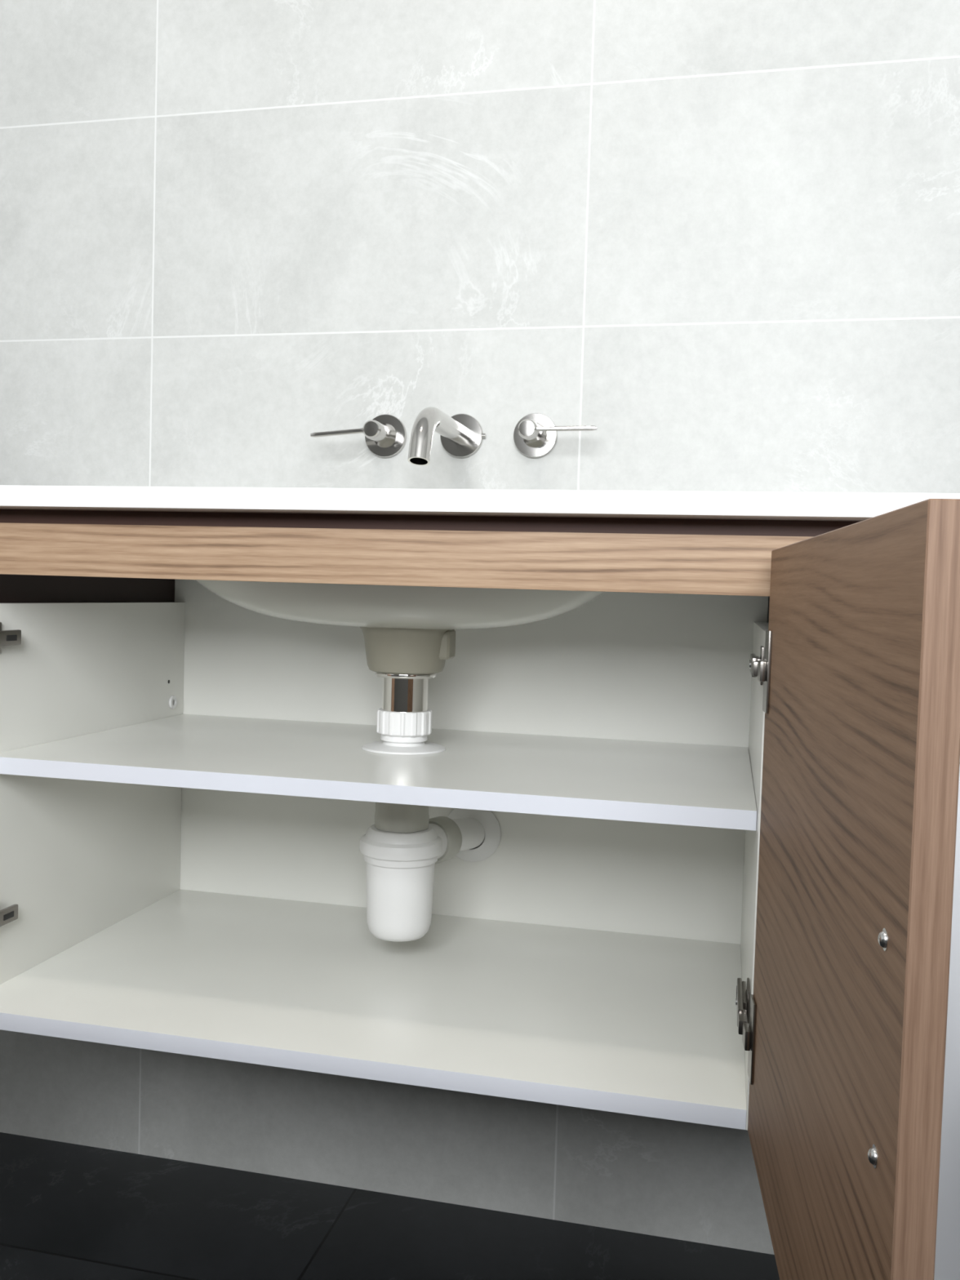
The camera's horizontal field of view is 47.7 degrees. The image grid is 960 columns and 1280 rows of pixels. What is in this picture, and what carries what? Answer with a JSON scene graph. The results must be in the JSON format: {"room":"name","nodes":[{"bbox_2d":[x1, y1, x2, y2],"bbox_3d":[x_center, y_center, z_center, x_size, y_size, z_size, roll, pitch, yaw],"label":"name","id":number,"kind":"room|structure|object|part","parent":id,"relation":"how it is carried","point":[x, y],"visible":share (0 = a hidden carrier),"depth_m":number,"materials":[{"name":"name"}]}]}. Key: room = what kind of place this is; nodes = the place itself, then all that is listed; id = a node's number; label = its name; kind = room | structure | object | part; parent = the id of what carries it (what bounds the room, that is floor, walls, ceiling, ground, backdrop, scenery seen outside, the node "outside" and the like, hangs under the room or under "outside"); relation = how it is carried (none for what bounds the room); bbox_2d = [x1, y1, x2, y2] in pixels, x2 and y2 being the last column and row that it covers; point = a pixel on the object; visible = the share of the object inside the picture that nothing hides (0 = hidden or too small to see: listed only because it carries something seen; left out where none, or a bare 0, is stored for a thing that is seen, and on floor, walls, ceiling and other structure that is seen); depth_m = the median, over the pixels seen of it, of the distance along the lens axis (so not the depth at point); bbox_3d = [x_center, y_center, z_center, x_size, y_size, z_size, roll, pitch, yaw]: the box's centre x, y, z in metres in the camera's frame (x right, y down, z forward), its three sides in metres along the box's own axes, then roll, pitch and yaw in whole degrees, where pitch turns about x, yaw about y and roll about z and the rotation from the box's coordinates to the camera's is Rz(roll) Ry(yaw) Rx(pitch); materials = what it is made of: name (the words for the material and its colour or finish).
{"room":"bathroom","nodes":[
{"label":"bathroom","id":0,"kind":"room"},
{"bbox_2d":[0,1132,779,1279],"bbox_3d":[-0.162,0.862,0.074,3.000,0.100,2.750,2,3,13],"label":"floor","id":1,"kind":"structure","parent":0,"point":[68,1211],"depth_m":1.37,"materials":[{"name":"tile"}]},
{"bbox_2d":[933,765,959,1279],"bbox_3d":[0.659,0.457,0.886,0.534,0.684,0.771,2,3,13],"label":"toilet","id":2,"kind":"object","parent":1,"relation":"on","point":[947,1261],"visible":0.02,"depth_m":1.11,"materials":[{"name":"ceramic"}]},
{"bbox_2d":[0,0,959,1254],"bbox_3d":[0.194,-0.489,1.405,3.200,2.700,0.100,2,3,13],"label":"wall","id":3,"kind":"structure","parent":0,"point":[718,239],"depth_m":1.41,"materials":[{"name":"tile"}]},
{"bbox_2d":[0,602,185,984],"bbox_3d":[-0.465,0.164,1.273,0.028,0.415,0.466,2,3,13],"label":"panel","id":4,"kind":"object","parent":3,"relation":"attached to","point":[79,858],"depth_m":1.26,"materials":[{"name":"white laminate"}]},
{"bbox_3d":[-0.495,-0.002,1.095,0.002,0.032,0.035,2,3,13],"label":"mount plate","id":5,"kind":"part","parent":4,"relation":"part of","materials":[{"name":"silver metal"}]},
{"bbox_3d":[-0.501,0.287,1.097,0.011,0.032,0.098,2,3,13],"label":"hinge","id":6,"kind":"part","parent":4,"relation":"part of","materials":[{"name":"silver metal"}]},
{"bbox_3d":[-0.492,-0.001,1.084,0.011,0.032,0.098,2,3,13],"label":"hinge","id":7,"kind":"part","parent":4,"relation":"part of","materials":[{"name":"silver metal"}]},
{"bbox_3d":[-0.488,-0.001,1.093,0.004,0.016,0.078,2,3,13],"label":"arm","id":8,"kind":"part","parent":4,"relation":"part of","materials":[{"name":"silver metal"}]},
{"bbox_2d":[0,573,174,603],"bbox_3d":[-0.480,0.116,1.300,0.018,0.508,0.441,2,3,13],"label":"cladding","id":9,"kind":"object","parent":4,"relation":"attached to","point":[14,588],"visible":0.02,"depth_m":1.28,"materials":[{"name":"brown wood"}]},
{"bbox_2d":[0,509,858,596],"bbox_3d":[-0.093,-0.081,0.969,0.904,0.063,0.018,2,3,13],"label":"rail","id":10,"kind":"object","parent":9,"relation":"attached to","point":[653,563],"depth_m":0.95,"materials":[{"name":"brown wood"}]},
{"bbox_3d":[-0.091,-0.105,0.972,0.904,0.013,0.008,2,3,13],"label":"recessed strip","id":11,"kind":"part","parent":10,"relation":"part of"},
{"bbox_2d":[0,484,959,521],"bbox_3d":[-0.090,-0.131,1.179,1.095,0.020,0.492,2,3,13],"label":"benchtop","id":12,"kind":"object","parent":9,"relation":"on","point":[685,504],"visible":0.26,"depth_m":0.91,"materials":[{"name":"white stone"}]},
{"bbox_2d":[195,579,604,674],"bbox_3d":[-0.095,-0.043,1.212,0.584,0.158,0.344,2,3,13],"label":"washbasin","id":13,"kind":"object","parent":12,"relation":"attached to","point":[406,629],"visible":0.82,"depth_m":1.12,"materials":[{"name":"ceramic"}]},
{"bbox_3d":[-0.094,-0.068,1.211,0.584,0.109,0.344,2,3,13],"label":"bowl","id":14,"kind":"part","parent":13,"relation":"part of","materials":[{"name":"ceramic"}]},
{"bbox_2d":[168,695,177,708],"bbox_3d":[-0.414,0.084,1.466,0.003,0.018,0.018,2,3,13],"label":"ring","id":15,"kind":"object","parent":4,"relation":"attached to","point":[171,705],"visible":1,"depth_m":1.46,"materials":[{"name":"white plastic"}]},
{"bbox_2d":[0,888,746,1129],"bbox_3d":[-0.097,0.377,1.207,0.757,0.017,0.447,2,3,13],"label":"panel","id":16,"kind":"object","parent":4,"relation":"attached to","point":[645,1025],"visible":0.94,"depth_m":1.12,"materials":[{"name":"white laminate"}]},
{"bbox_2d":[0,714,756,831],"bbox_3d":[-0.086,0.133,1.213,0.756,0.017,0.411,2,3,13],"label":"shelf","id":17,"kind":"object","parent":4,"relation":"attached to","point":[691,784],"visible":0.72,"depth_m":1.09,"materials":[{"name":"white laminate"}]},
{"bbox_2d":[310,413,406,457],"bbox_3d":[-0.157,-0.269,1.409,0.110,0.056,0.064,2,3,13],"label":"handle","id":18,"kind":"object","parent":3,"relation":"attached to","point":[385,435],"visible":1,"depth_m":1.42,"materials":[{"name":"silver metal"}]},
{"bbox_3d":[-0.174,-0.267,1.384,0.088,0.018,0.011,2,3,8],"label":"lever","id":19,"kind":"part","parent":18,"relation":"part of","materials":[{"name":"silver metal"}]},
{"bbox_2d":[359,671,501,942],"bbox_3d":[-0.059,0.184,1.304,0.095,0.302,0.245,3,3,23],"label":"trap","id":20,"kind":"object","parent":3,"relation":"attached to","point":[401,851],"visible":0.85,"depth_m":1.21,"materials":[{"name":"white plastic"}]},
{"bbox_2d":[366,862,435,942],"bbox_3d":[-0.092,0.293,1.240,0.078,0.090,0.078,2,3,13],"label":"bottle","id":21,"kind":"object","parent":20,"relation":"on","point":[399,895],"depth_m":1.21,"materials":[{"name":"white plastic"}]},
{"bbox_3d":[-0.086,0.120,1.232,0.095,0.005,0.095,1,3,-13],"label":"shelf plate","id":22,"kind":"part","parent":20,"relation":"part of","materials":[{"name":"white plastic"}]},
{"bbox_2d":[428,816,484,863],"bbox_3d":[-0.039,0.241,1.336,0.062,0.062,0.165,2,3,13],"label":"outlet","id":23,"kind":"object","parent":20,"relation":"attached to","point":[460,837],"depth_m":1.32,"materials":[{"name":"white plastic"}]},
{"bbox_3d":[-0.011,0.250,1.405,0.076,0.076,0.012,2,3,13],"label":"wall plate","id":24,"kind":"part","parent":20,"relation":"part of","materials":[{"name":"white plastic"}]},
{"bbox_2d":[407,406,485,465],"bbox_3d":[-0.045,-0.245,1.310,0.060,0.088,0.209,2,3,13],"label":"faucet","id":25,"kind":"object","parent":3,"relation":"attached to","point":[461,435],"depth_m":1.30,"materials":[{"name":"silver metal"}]},
{"bbox_2d":[174,579,768,944],"bbox_3d":[-0.039,0.131,1.421,0.789,0.494,0.012,2,3,13],"label":"panel","id":26,"kind":"object","parent":3,"relation":"attached to","point":[668,668],"visible":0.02,"depth_m":1.39,"materials":[{"name":"white laminate"}]},
{"bbox_2d":[513,413,596,457],"bbox_3d":[0.092,-0.259,1.352,0.113,0.056,0.064,2,3,13],"label":"handle","id":27,"kind":"object","parent":3,"relation":"attached to","point":[535,434],"visible":1,"depth_m":1.38,"materials":[{"name":"silver metal"}]},
{"bbox_3d":[0.097,-0.258,1.326,0.091,0.014,0.011,2,3,13],"label":"lever","id":28,"kind":"part","parent":27,"relation":"part of","materials":[{"name":"silver metal"}]},
{"bbox_2d":[735,622,768,1130],"bbox_3d":[0.278,0.194,1.105,0.028,0.415,0.466,2,3,13],"label":"panel","id":29,"kind":"object","parent":3,"relation":"attached to","point":[757,719],"depth_m":0.98,"materials":[{"name":"white laminate"}]},
{"bbox_3d":[0.225,0.314,0.943,0.004,0.016,0.078,2,3,13],"label":"arm","id":30,"kind":"part","parent":29,"relation":"part of","materials":[{"name":"silver metal"}]},
{"bbox_3d":[0.217,0.316,0.898,0.007,0.012,0.027,2,3,13],"label":"arm","id":31,"kind":"part","parent":29,"relation":"part of","materials":[{"name":"silver metal"}]},
{"bbox_3d":[0.225,0.314,0.932,0.011,0.032,0.098,2,3,13],"label":"hinge","id":32,"kind":"part","parent":29,"relation":"part of","materials":[{"name":"silver metal"}]},
{"bbox_3d":[0.232,0.314,0.942,0.002,0.032,0.035,2,3,13],"label":"mount plate","id":33,"kind":"part","parent":29,"relation":"part of","materials":[{"name":"silver metal"}]},
{"bbox_3d":[0.234,0.021,0.929,0.004,0.016,0.078,2,3,13],"label":"arm","id":34,"kind":"part","parent":29,"relation":"part of","materials":[{"name":"silver metal"}]},
{"bbox_3d":[0.226,0.023,0.885,0.007,0.012,0.027,2,3,13],"label":"arm","id":35,"kind":"part","parent":29,"relation":"part of","materials":[{"name":"silver metal"}]},
{"bbox_3d":[0.234,0.022,0.919,0.011,0.032,0.098,2,3,13],"label":"hinge","id":36,"kind":"part","parent":29,"relation":"part of","materials":[{"name":"silver metal"}]},
{"bbox_3d":[0.241,0.022,0.928,0.002,0.032,0.035,2,3,13],"label":"mount plate","id":37,"kind":"part","parent":29,"relation":"part of","materials":[{"name":"silver metal"}]},
{"bbox_2d":[747,498,959,1279],"bbox_3d":[0.200,0.173,0.641,0.016,0.469,0.462,2,3,8],"label":"door","id":38,"kind":"structure","parent":29,"relation":"attached to","point":[861,762],"depth_m":0.50,"materials":[{"name":"brown wood"}]},
{"bbox_2d":[742,994,756,1084],"bbox_3d":[0.214,0.317,0.865,0.007,0.064,0.025,2,3,8],"label":"flange","id":39,"kind":"object","parent":38,"relation":"attached to","point":[753,1004],"depth_m":0.86,"materials":[{"name":"silver metal"}]},
{"bbox_3d":[0.213,0.317,0.868,0.005,0.016,0.019,2,3,8],"label":"cup link","id":40,"kind":"part","parent":39,"relation":"part of","materials":[{"name":"silver metal"}]},
{"bbox_2d":[756,630,772,713],"bbox_3d":[0.222,0.025,0.852,0.007,0.064,0.025,2,3,8],"label":"flange","id":41,"kind":"object","parent":38,"relation":"attached to","point":[768,633],"depth_m":0.85,"materials":[{"name":"silver metal"}]},
{"bbox_3d":[0.222,0.024,0.855,0.005,0.016,0.019,2,3,8],"label":"cup link","id":42,"kind":"part","parent":41,"relation":"part of","materials":[{"name":"silver metal"}]},
{"bbox_2d":[867,1144,877,1168],"bbox_3d":[0.162,0.214,0.450,0.003,0.009,0.009,2,3,8],"label":"screw","id":43,"kind":"object","parent":38,"relation":"attached to","point":[872,1153],"visible":1,"depth_m":0.45,"materials":[{"name":"metal"}]},
{"bbox_2d":[877,928,888,951],"bbox_3d":[0.165,0.123,0.446,0.003,0.009,0.009,2,3,8],"label":"screw","id":44,"kind":"object","parent":38,"relation":"attached to","point":[882,939],"visible":1,"depth_m":0.44,"materials":[{"name":"metal"}]}
]}

